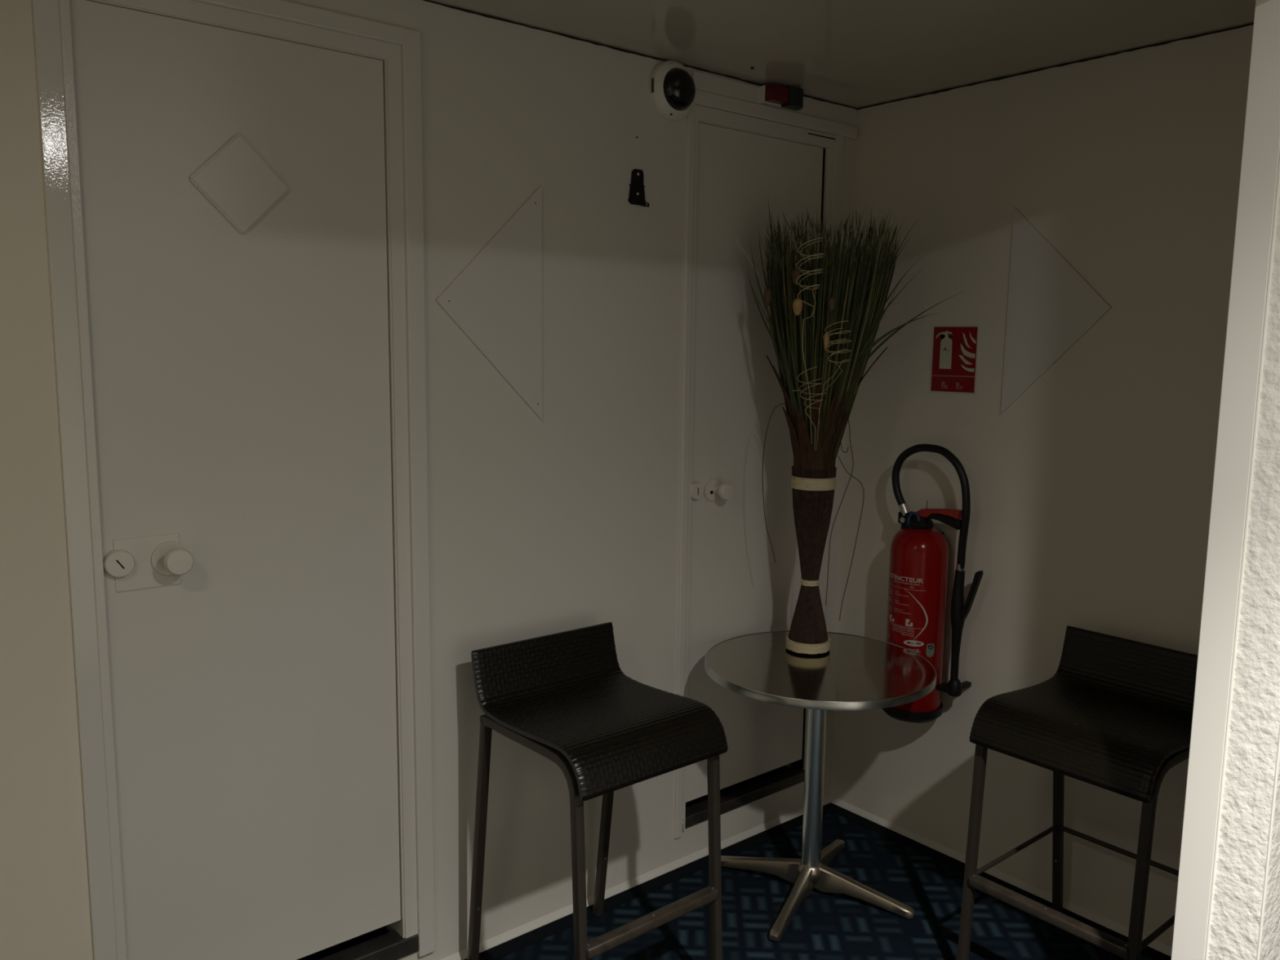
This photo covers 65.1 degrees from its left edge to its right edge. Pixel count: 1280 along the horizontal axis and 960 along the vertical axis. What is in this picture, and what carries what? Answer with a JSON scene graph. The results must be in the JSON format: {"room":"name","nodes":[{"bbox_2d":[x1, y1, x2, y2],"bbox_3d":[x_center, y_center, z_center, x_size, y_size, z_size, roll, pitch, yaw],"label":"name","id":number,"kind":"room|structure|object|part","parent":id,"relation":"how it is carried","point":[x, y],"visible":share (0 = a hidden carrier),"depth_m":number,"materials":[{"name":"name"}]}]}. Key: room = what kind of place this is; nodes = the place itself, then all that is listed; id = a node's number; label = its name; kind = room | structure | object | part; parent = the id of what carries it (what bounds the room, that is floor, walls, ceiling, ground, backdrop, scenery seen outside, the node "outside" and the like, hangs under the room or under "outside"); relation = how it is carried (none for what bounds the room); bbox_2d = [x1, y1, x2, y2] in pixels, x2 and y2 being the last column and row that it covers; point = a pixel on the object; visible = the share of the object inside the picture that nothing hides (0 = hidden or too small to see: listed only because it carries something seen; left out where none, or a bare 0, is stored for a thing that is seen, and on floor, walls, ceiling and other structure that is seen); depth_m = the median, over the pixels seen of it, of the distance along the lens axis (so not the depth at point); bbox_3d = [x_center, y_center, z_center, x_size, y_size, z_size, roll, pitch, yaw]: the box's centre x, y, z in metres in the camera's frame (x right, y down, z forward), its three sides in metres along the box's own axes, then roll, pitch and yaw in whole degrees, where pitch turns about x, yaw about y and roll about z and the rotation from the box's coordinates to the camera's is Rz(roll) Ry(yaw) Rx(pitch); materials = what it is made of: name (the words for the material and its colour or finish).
{"room":"waiting area","nodes":[
{"label":"waiting area","id":0,"kind":"room"},
{"bbox_2d":[0,0,857,959],"bbox_3d":[-0.810,0.145,2.419,4.140,2.580,0.123,-6,10,-39],"label":"wall","id":1,"kind":"structure","parent":0,"point":[568,519],"depth_m":2.69,"materials":[{"name":"white paint"}]},
{"bbox_2d":[31,0,117,959],"bbox_3d":[-1.147,0.157,2.058,0.046,2.359,0.014,-6,10,-39],"label":"trim","id":2,"kind":"structure","parent":1,"relation":"attached to","point":[46,13],"depth_m":2.03,"materials":[{"name":"white paint"}]},
{"bbox_2d":[69,0,400,959],"bbox_3d":[-0.861,0.113,2.286,0.654,2.166,0.106,-6,10,-39],"label":"door","id":3,"kind":"structure","parent":1,"relation":"in","point":[233,182],"depth_m":2.26,"materials":[{"name":"white paint"}]},
{"bbox_3d":[-1.054,0.177,2.150,0.131,0.113,0.004,-6,10,-39],"label":"lock plate","id":4,"kind":"part","parent":3,"relation":"part of","materials":[{"name":"white paint"}]},
{"bbox_3d":[-0.994,0.172,2.153,0.058,0.058,0.060,-6,10,-39],"label":"knob","id":5,"kind":"part","parent":3,"relation":"part of","materials":[{"name":"white"}]},
{"bbox_3d":[-0.868,-0.643,2.181,0.209,0.209,0.012,-6,10,-39],"label":"diamond plate","id":6,"kind":"part","parent":3,"relation":"part of","materials":[{"name":"white paint"}]},
{"bbox_2d":[59,0,417,959],"bbox_3d":[-0.864,0.128,2.310,0.716,2.282,0.036,-6,10,-39],"label":"trim","id":7,"kind":"structure","parent":1,"relation":"attached to","point":[189,9],"depth_m":2.29,"materials":[{"name":"white paint"}]},
{"bbox_2d":[191,0,435,956],"bbox_3d":[-0.852,0.129,2.297,0.808,2.359,0.020,-6,10,-39],"label":"trim","id":8,"kind":"structure","parent":1,"relation":"attached to","point":[410,40],"depth_m":2.48,"materials":[{"name":"white paint"}]},
{"bbox_2d":[297,925,389,959],"bbox_3d":[-0.909,0.171,2.361,0.668,2.323,0.087,-6,10,-39],"label":"trim","id":9,"kind":"structure","parent":1,"relation":"attached to","point":[373,934],"depth_m":2.65,"materials":[{"name":"black"}]},
{"bbox_2d":[318,929,418,959],"bbox_3d":[-0.891,1.256,2.459,0.740,0.048,0.061,-6,10,-39],"label":"trim","id":10,"kind":"structure","parent":1,"relation":"attached to","point":[391,945],"depth_m":2.62,"materials":[{"name":"metal"}]},
{"bbox_2d":[435,185,542,420],"bbox_3d":[-0.386,-0.460,2.604,0.317,0.624,0.009,-6,10,-39],"label":"panel","id":11,"kind":"object","parent":1,"relation":"attached to","point":[495,300],"visible":1,"depth_m":2.64,"materials":[{"name":"grey paint"}]},
{"bbox_2d":[440,795,831,959],"bbox_3d":[-0.436,1.306,2.812,3.000,0.019,0.014,-6,10,-39],"label":"baseboard","id":12,"kind":"structure","parent":1,"relation":"attached to","point":[492,942],"depth_m":3.15,"materials":[{"name":"white paint"}]},
{"bbox_2d":[627,168,648,207],"bbox_3d":[-0.001,-0.836,2.869,0.076,0.100,0.014,-6,10,-39],"label":"wall bracket","id":13,"kind":"object","parent":1,"relation":"attached to","point":[637,192],"visible":1,"depth_m":2.87,"materials":[{"name":"black plastic"}]},
{"bbox_3d":[-0.004,-0.815,2.866,0.051,0.056,0.009,-6,10,-39],"label":"rail","id":14,"kind":"part","parent":13,"relation":"part of","materials":[{"name":"black plastic"}]},
{"bbox_2d":[648,60,696,121],"bbox_3d":[0.111,-1.122,2.881,0.166,0.166,0.076,-6,10,-39],"label":"dome camera","id":15,"kind":"object","parent":1,"relation":"attached to","point":[671,86],"visible":1,"depth_m":2.85,"materials":[{"name":"white plastic"}]},
{"bbox_2d":[682,817,685,831],"bbox_3d":[0.142,1.122,3.272,0.006,0.046,0.010,-6,10,-39],"label":"trim","id":16,"kind":"structure","parent":1,"relation":"attached to","point":[684,818],"depth_m":3.27,"materials":[{"name":"white"}]},
{"bbox_2d":[691,71,760,104],"bbox_3d":[0.265,-1.188,3.044,0.288,0.051,0.012,-6,10,-39],"label":"trim","id":17,"kind":"structure","parent":1,"relation":"attached to","point":[703,82],"depth_m":3.03,"materials":[{"name":"white paint"}]},
{"bbox_2d":[685,765,788,807],"bbox_3d":[0.343,0.045,3.390,0.604,2.330,0.087,-6,10,-39],"label":"trim","id":18,"kind":"structure","parent":1,"relation":"attached to","point":[784,767],"depth_m":3.58,"materials":[{"name":"black"}]},
{"bbox_2d":[684,766,804,828],"bbox_3d":[0.358,1.095,3.482,0.599,0.038,0.059,-6,10,-39],"label":"trim","id":19,"kind":"structure","parent":1,"relation":"attached to","point":[696,813],"depth_m":3.48,"materials":[{"name":"metal"}]},
{"bbox_2d":[685,122,822,802],"bbox_3d":[0.383,-0.026,3.306,0.587,2.144,0.106,-6,10,-39],"label":"door","id":20,"kind":"structure","parent":1,"relation":"in","point":[737,586],"depth_m":3.26,"materials":[{"name":"white paint"}]},
{"bbox_3d":[0.262,0.034,3.183,0.054,0.054,0.060,-6,10,-39],"label":"knob","id":21,"kind":"part","parent":20,"relation":"part of","materials":[{"name":"white"}]},
{"bbox_3d":[0.382,-0.765,3.210,0.215,0.215,0.010,-6,10,-39],"label":"diamond plate","id":22,"kind":"part","parent":20,"relation":"part of","materials":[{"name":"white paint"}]},
{"bbox_2d":[674,88,857,839],"bbox_3d":[0.426,-0.021,3.344,0.774,2.336,0.020,-6,10,-39],"label":"trim","id":23,"kind":"structure","parent":1,"relation":"attached to","point":[841,131],"depth_m":3.13,"materials":[{"name":"white paint"}]},
{"bbox_2d":[759,84,803,111],"bbox_3d":[0.449,-1.202,3.150,0.152,0.056,0.078,-6,10,-39],"label":"fire alarm","id":24,"kind":"object","parent":1,"relation":"attached to","point":[790,98],"visible":1,"depth_m":3.13,"materials":[{"name":"red plastic"}]},
{"bbox_2d":[789,148,825,768],"bbox_3d":[0.579,-0.035,3.543,0.015,2.184,0.080,-6,10,-39],"label":"trim","id":25,"kind":"structure","parent":1,"relation":"attached to","point":[799,763],"depth_m":3.63,"materials":[{"name":"black"}]},
{"bbox_2d":[464,802,1171,959],"bbox_3d":[-0.292,1.435,1.940,3.900,0.002,1.556,-6,10,-39],"label":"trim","id":26,"kind":"structure","parent":1,"relation":"attached to","point":[512,945],"depth_m":3.18,"materials":[{"name":"black carpet"}]},
{"bbox_2d":[808,133,835,139],"bbox_3d":[0.610,-1.142,3.337,0.155,0.004,0.002,-6,10,-39],"label":"trim","id":27,"kind":"structure","parent":1,"relation":"attached to","point":[808,133],"depth_m":3.33,"materials":[{"name":"black"}]},
{"bbox_2d":[422,0,1253,110],"bbox_3d":[0.006,-1.066,1.836,3.202,0.010,1.552,-6,10,-39],"label":"trim","id":28,"kind":"structure","parent":1,"relation":"attached to","point":[442,4],"depth_m":2.80,"materials":[{"name":"black"}]},
{"bbox_2d":[495,812,1152,959],"bbox_3d":[0.944,1.522,1.711,5.740,0.080,3.740,-6,10,-39],"label":"floor","id":29,"kind":"structure","parent":0,"point":[825,926],"depth_m":2.97,"materials":[{"name":"blue carpet"}]},
{"bbox_2d":[466,622,728,959],"bbox_3d":[-0.122,0.894,2.610,0.454,0.905,0.537,-6,10,-39],"label":"bar stool","id":30,"kind":"object","parent":29,"relation":"on","point":[566,697],"visible":1,"depth_m":2.54,"materials":[{"name":"brown plastic"}]},
{"bbox_3d":[-0.424,0.968,2.648,0.025,0.741,0.111,-6,10,-39],"label":"leg","id":31,"kind":"part","parent":30,"relation":"part of","materials":[{"name":"beige metal"}]},
{"bbox_3d":[-0.268,0.665,2.423,0.025,0.104,0.419,-6,10,-39],"label":"rail","id":32,"kind":"part","parent":30,"relation":"part of","materials":[{"name":"beige metal"}]},
{"bbox_3d":[-0.244,0.495,2.711,0.454,0.144,0.061,-6,10,-39],"label":"backrest","id":33,"kind":"part","parent":30,"relation":"part of","materials":[{"name":"brown plastic"}]},
{"bbox_3d":[-0.137,1.060,2.309,0.025,0.653,0.059,-6,10,-39],"label":"leg","id":34,"kind":"part","parent":30,"relation":"part of","materials":[{"name":"beige metal"}]},
{"bbox_3d":[-0.094,0.936,2.919,0.025,0.741,0.111,-6,10,-39],"label":"leg","id":35,"kind":"part","parent":30,"relation":"part of","materials":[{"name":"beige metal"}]},
{"bbox_3d":[-0.092,0.626,2.541,0.454,0.107,0.446,-6,10,-39],"label":"seat","id":36,"kind":"part","parent":30,"relation":"part of","materials":[{"name":"brown plastic"}]},
{"bbox_3d":[0.193,1.028,2.580,0.025,0.653,0.059,-6,10,-39],"label":"leg","id":37,"kind":"part","parent":30,"relation":"part of","materials":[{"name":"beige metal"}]},
{"bbox_2d":[704,630,937,942],"bbox_3d":[0.537,0.919,3.095,0.690,0.740,0.690,-6,10,-39],"label":"bistro table","id":38,"kind":"object","parent":29,"relation":"on","point":[857,673],"visible":0.97,"depth_m":3.04,"materials":[{"name":"metal"}]},
{"bbox_2d":[737,201,960,655],"bbox_3d":[0.605,-0.153,3.083,0.618,1.390,0.375,-1,8,-11],"label":"dried grass arrangement","id":39,"kind":"object","parent":38,"relation":"on","point":[824,324],"visible":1,"depth_m":2.98,"materials":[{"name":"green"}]},
{"bbox_3d":[0.380,-0.523,3.062,0.193,0.366,0.001,2,8,10],"label":"grass blade","id":40,"kind":"part","parent":39,"relation":"part of","materials":[{"name":"green plant"}]},
{"bbox_3d":[0.407,-0.522,3.042,0.158,0.412,0.003,1,8,6],"label":"grass blade","id":41,"kind":"part","parent":39,"relation":"part of","materials":[{"name":"green plant"}]},
{"bbox_3d":[0.420,-0.542,3.038,0.134,0.452,0.002,1,8,5],"label":"grass blade","id":42,"kind":"part","parent":39,"relation":"part of","materials":[{"name":"green plant"}]},
{"bbox_3d":[0.394,-0.480,3.026,0.156,0.332,0.005,1,8,0],"label":"grass blade","id":43,"kind":"part","parent":39,"relation":"part of","materials":[{"name":"green plant"}]},
{"bbox_3d":[0.417,0.009,3.105,0.078,0.505,0.003,2,8,10],"label":"drooping stem","id":44,"kind":"part","parent":39,"relation":"part of","materials":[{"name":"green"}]},
{"bbox_3d":[0.411,-0.436,2.998,0.102,0.351,0.006,-2,8,-18],"label":"grass blade","id":45,"kind":"part","parent":39,"relation":"part of","materials":[{"name":"green plant"}]},
{"bbox_3d":[0.439,-0.552,3.001,0.130,0.581,0.007,0,8,-5],"label":"grass blade","id":46,"kind":"part","parent":39,"relation":"part of","materials":[{"name":"green plant"}]},
{"bbox_3d":[0.452,-0.526,2.997,0.101,0.531,0.003,-1,8,-11],"label":"grass blade","id":47,"kind":"part","parent":39,"relation":"part of","materials":[{"name":"green plant"}]},
{"bbox_3d":[0.615,0.089,3.080,0.045,0.611,0.052,-6,10,-39],"label":"drooping stem","id":48,"kind":"part","parent":39,"relation":"part of","materials":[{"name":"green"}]},
{"bbox_3d":[0.600,-0.513,2.987,0.007,0.610,0.040,-6,10,-39],"label":"grass blade","id":49,"kind":"part","parent":39,"relation":"part of","materials":[{"name":"green plant"}]},
{"bbox_3d":[0.641,0.183,3.088,0.084,0.517,0.003,2,8,10],"label":"drooping stem","id":50,"kind":"part","parent":39,"relation":"part of","materials":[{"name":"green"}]},
{"bbox_3d":[0.676,-0.440,2.938,0.174,0.322,0.013,5,9,27],"label":"grass blade","id":51,"kind":"part","parent":39,"relation":"part of","materials":[{"name":"green plant"}]},
{"bbox_3d":[0.652,-0.506,2.984,0.160,0.599,0.005,3,8,18],"label":"grass blade","id":52,"kind":"part","parent":39,"relation":"part of","materials":[{"name":"green plant"}]},
{"bbox_3d":[0.678,-0.514,2.960,0.200,0.520,0.011,3,8,19],"label":"grass blade","id":53,"kind":"part","parent":39,"relation":"part of","materials":[{"name":"green plant"}]},
{"bbox_3d":[0.725,-0.483,2.982,0.203,0.356,0.005,3,8,14],"label":"grass blade","id":54,"kind":"part","parent":39,"relation":"part of","materials":[{"name":"green plant"}]},
{"bbox_3d":[0.731,-0.371,2.951,0.282,0.244,0.017,3,8,18],"label":"grass blade","id":55,"kind":"part","parent":39,"relation":"part of","materials":[{"name":"green plant"}]},
{"bbox_3d":[0.729,-0.471,3.007,0.222,0.326,0.002,2,8,10],"label":"grass blade","id":56,"kind":"part","parent":39,"relation":"part of","materials":[{"name":"green plant"}]},
{"bbox_3d":[0.715,-0.538,2.986,0.120,0.463,0.158,-6,10,-39],"label":"grass blade","id":57,"kind":"part","parent":39,"relation":"part of","materials":[{"name":"green plant"}]},
{"bbox_3d":[0.769,-0.391,2.968,0.364,0.340,0.010,3,8,14],"label":"grass blade","id":58,"kind":"part","parent":39,"relation":"part of","materials":[{"name":"green plant"}]},
{"bbox_2d":[956,625,1197,959],"bbox_3d":[1.199,0.907,2.630,0.537,0.905,0.454,-6,10,-39],"label":"bar stool","id":59,"kind":"object","parent":29,"relation":"on","point":[1115,714],"visible":0.94,"depth_m":2.57,"materials":[{"name":"brown plastic"}]},
{"bbox_3d":[0.877,1.026,2.658,0.059,0.653,0.025,-6,10,-39],"label":"leg","id":60,"kind":"part","parent":59,"relation":"part of","materials":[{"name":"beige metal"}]},
{"bbox_3d":[1.046,0.639,2.744,0.419,0.104,0.025,-6,10,-39],"label":"rail","id":61,"kind":"part","parent":59,"relation":"part of","materials":[{"name":"beige metal"}]},
{"bbox_3d":[1.225,0.949,2.938,0.111,0.741,0.025,-6,10,-39],"label":"leg","id":62,"kind":"part","parent":59,"relation":"part of","materials":[{"name":"beige metal"}]},
{"bbox_3d":[1.169,0.638,2.566,0.446,0.107,0.454,-6,10,-39],"label":"seat","id":63,"kind":"part","parent":59,"relation":"part of","materials":[{"name":"brown plastic"}]},
{"bbox_3d":[1.356,0.515,2.705,0.061,0.144,0.454,-6,10,-39],"label":"backrest","id":64,"kind":"part","parent":59,"relation":"part of","materials":[{"name":"brown plastic"}]},
{"bbox_3d":[1.149,1.073,2.332,0.059,0.653,0.025,-6,10,-39],"label":"leg","id":65,"kind":"part","parent":59,"relation":"part of","materials":[{"name":"beige metal"}]},
{"bbox_3d":[1.319,0.685,2.418,0.419,0.104,0.025,-6,10,-39],"label":"rail","id":66,"kind":"part","parent":59,"relation":"part of","materials":[{"name":"beige metal"}]},
{"bbox_2d":[428,0,1255,108],"bbox_3d":[0.975,-1.035,1.371,5.740,0.080,3.740,-6,10,-39],"label":"ceiling","id":67,"kind":"structure","parent":0,"point":[856,54],"depth_m":2.60,"materials":[{"name":"white paint"}]},
{"bbox_2d":[830,24,1253,947],"bbox_3d":[1.317,0.094,2.999,0.120,2.580,1.700,-6,10,-39],"label":"wall","id":68,"kind":"structure","parent":0,"point":[1091,493],"depth_m":3.00,"materials":[{"name":"white paint"}]},
{"bbox_2d":[882,444,982,723],"bbox_3d":[0.940,0.339,3.232,0.198,0.908,0.330,-6,10,-39],"label":"fire extinguisher","id":69,"kind":"object","parent":68,"relation":"attached to","point":[919,552],"visible":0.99,"depth_m":3.20,"materials":[{"name":"red metal"}]},
{"bbox_2d":[882,702,942,723],"bbox_3d":[0.901,0.759,3.330,0.197,0.048,0.197,-6,10,-39],"label":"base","id":70,"kind":"object","parent":69,"relation":"on","point":[918,714],"depth_m":3.24,"materials":[{"name":"black plastic"}]},
{"bbox_3d":[0.950,0.105,3.186,0.032,0.039,0.157,-6,10,-39],"label":"squeeze lever","id":71,"kind":"part","parent":69,"relation":"part of","materials":[{"name":"red plastic"}]},
{"bbox_3d":[0.959,0.129,3.179,0.027,0.040,0.135,-6,10,-39],"label":"carrying handle","id":72,"kind":"part","parent":69,"relation":"part of","materials":[{"name":"black plastic"}]},
{"bbox_2d":[929,325,979,395],"bbox_3d":[1.008,-0.387,3.221,0.004,0.218,0.170,-6,10,-39],"label":"fire extinguisher sign","id":73,"kind":"object","parent":68,"relation":"attached to","point":[954,348],"visible":1,"depth_m":3.22,"materials":[{"name":"red plastic"}]},
{"bbox_2d":[830,795,1172,956],"bbox_3d":[1.205,1.278,3.170,0.014,0.019,1.555,-6,10,-39],"label":"baseboard","id":74,"kind":"structure","parent":68,"relation":"attached to","point":[1091,916],"depth_m":3.21,"materials":[{"name":"white paint"}]},
{"bbox_2d":[1000,207,1111,413],"bbox_3d":[1.222,-0.495,2.943,0.008,0.623,0.319,-6,10,-39],"label":"panel","id":75,"kind":"object","parent":68,"relation":"attached to","point":[1051,306],"visible":1,"depth_m":2.98,"materials":[{"name":"grey paint"}]},
{"bbox_2d":[1207,188,1279,959],"bbox_3d":[1.480,0.212,2.131,0.986,2.580,0.145,-6,10,-39],"label":"wall","id":76,"kind":"structure","parent":0,"point":[1255,715],"depth_m":1.82,"materials":[{"name":"white paint"}]},
{"bbox_2d":[1171,0,1279,959],"bbox_3d":[1.091,0.202,1.865,0.060,2.499,0.059,-6,10,-39],"label":"trim","id":77,"kind":"structure","parent":76,"relation":"attached to","point":[1261,139],"depth_m":1.82,"materials":[{"name":"white paint"}]},
{"bbox_2d":[1204,151,1279,959],"bbox_3d":[1.091,0.208,1.824,0.006,2.499,0.006,-6,10,-39],"label":"trim","id":78,"kind":"structure","parent":76,"relation":"attached to","point":[1277,187],"depth_m":1.81,"materials":[{"name":"white paint"}]},
{"bbox_2d":[1256,725,1279,959],"bbox_3d":[1.147,0.217,1.761,0.006,2.499,0.006,-6,10,-39],"label":"trim","id":79,"kind":"structure","parent":76,"relation":"attached to","point":[1277,759],"depth_m":1.82,"materials":[{"name":"white paint"}]}
]}

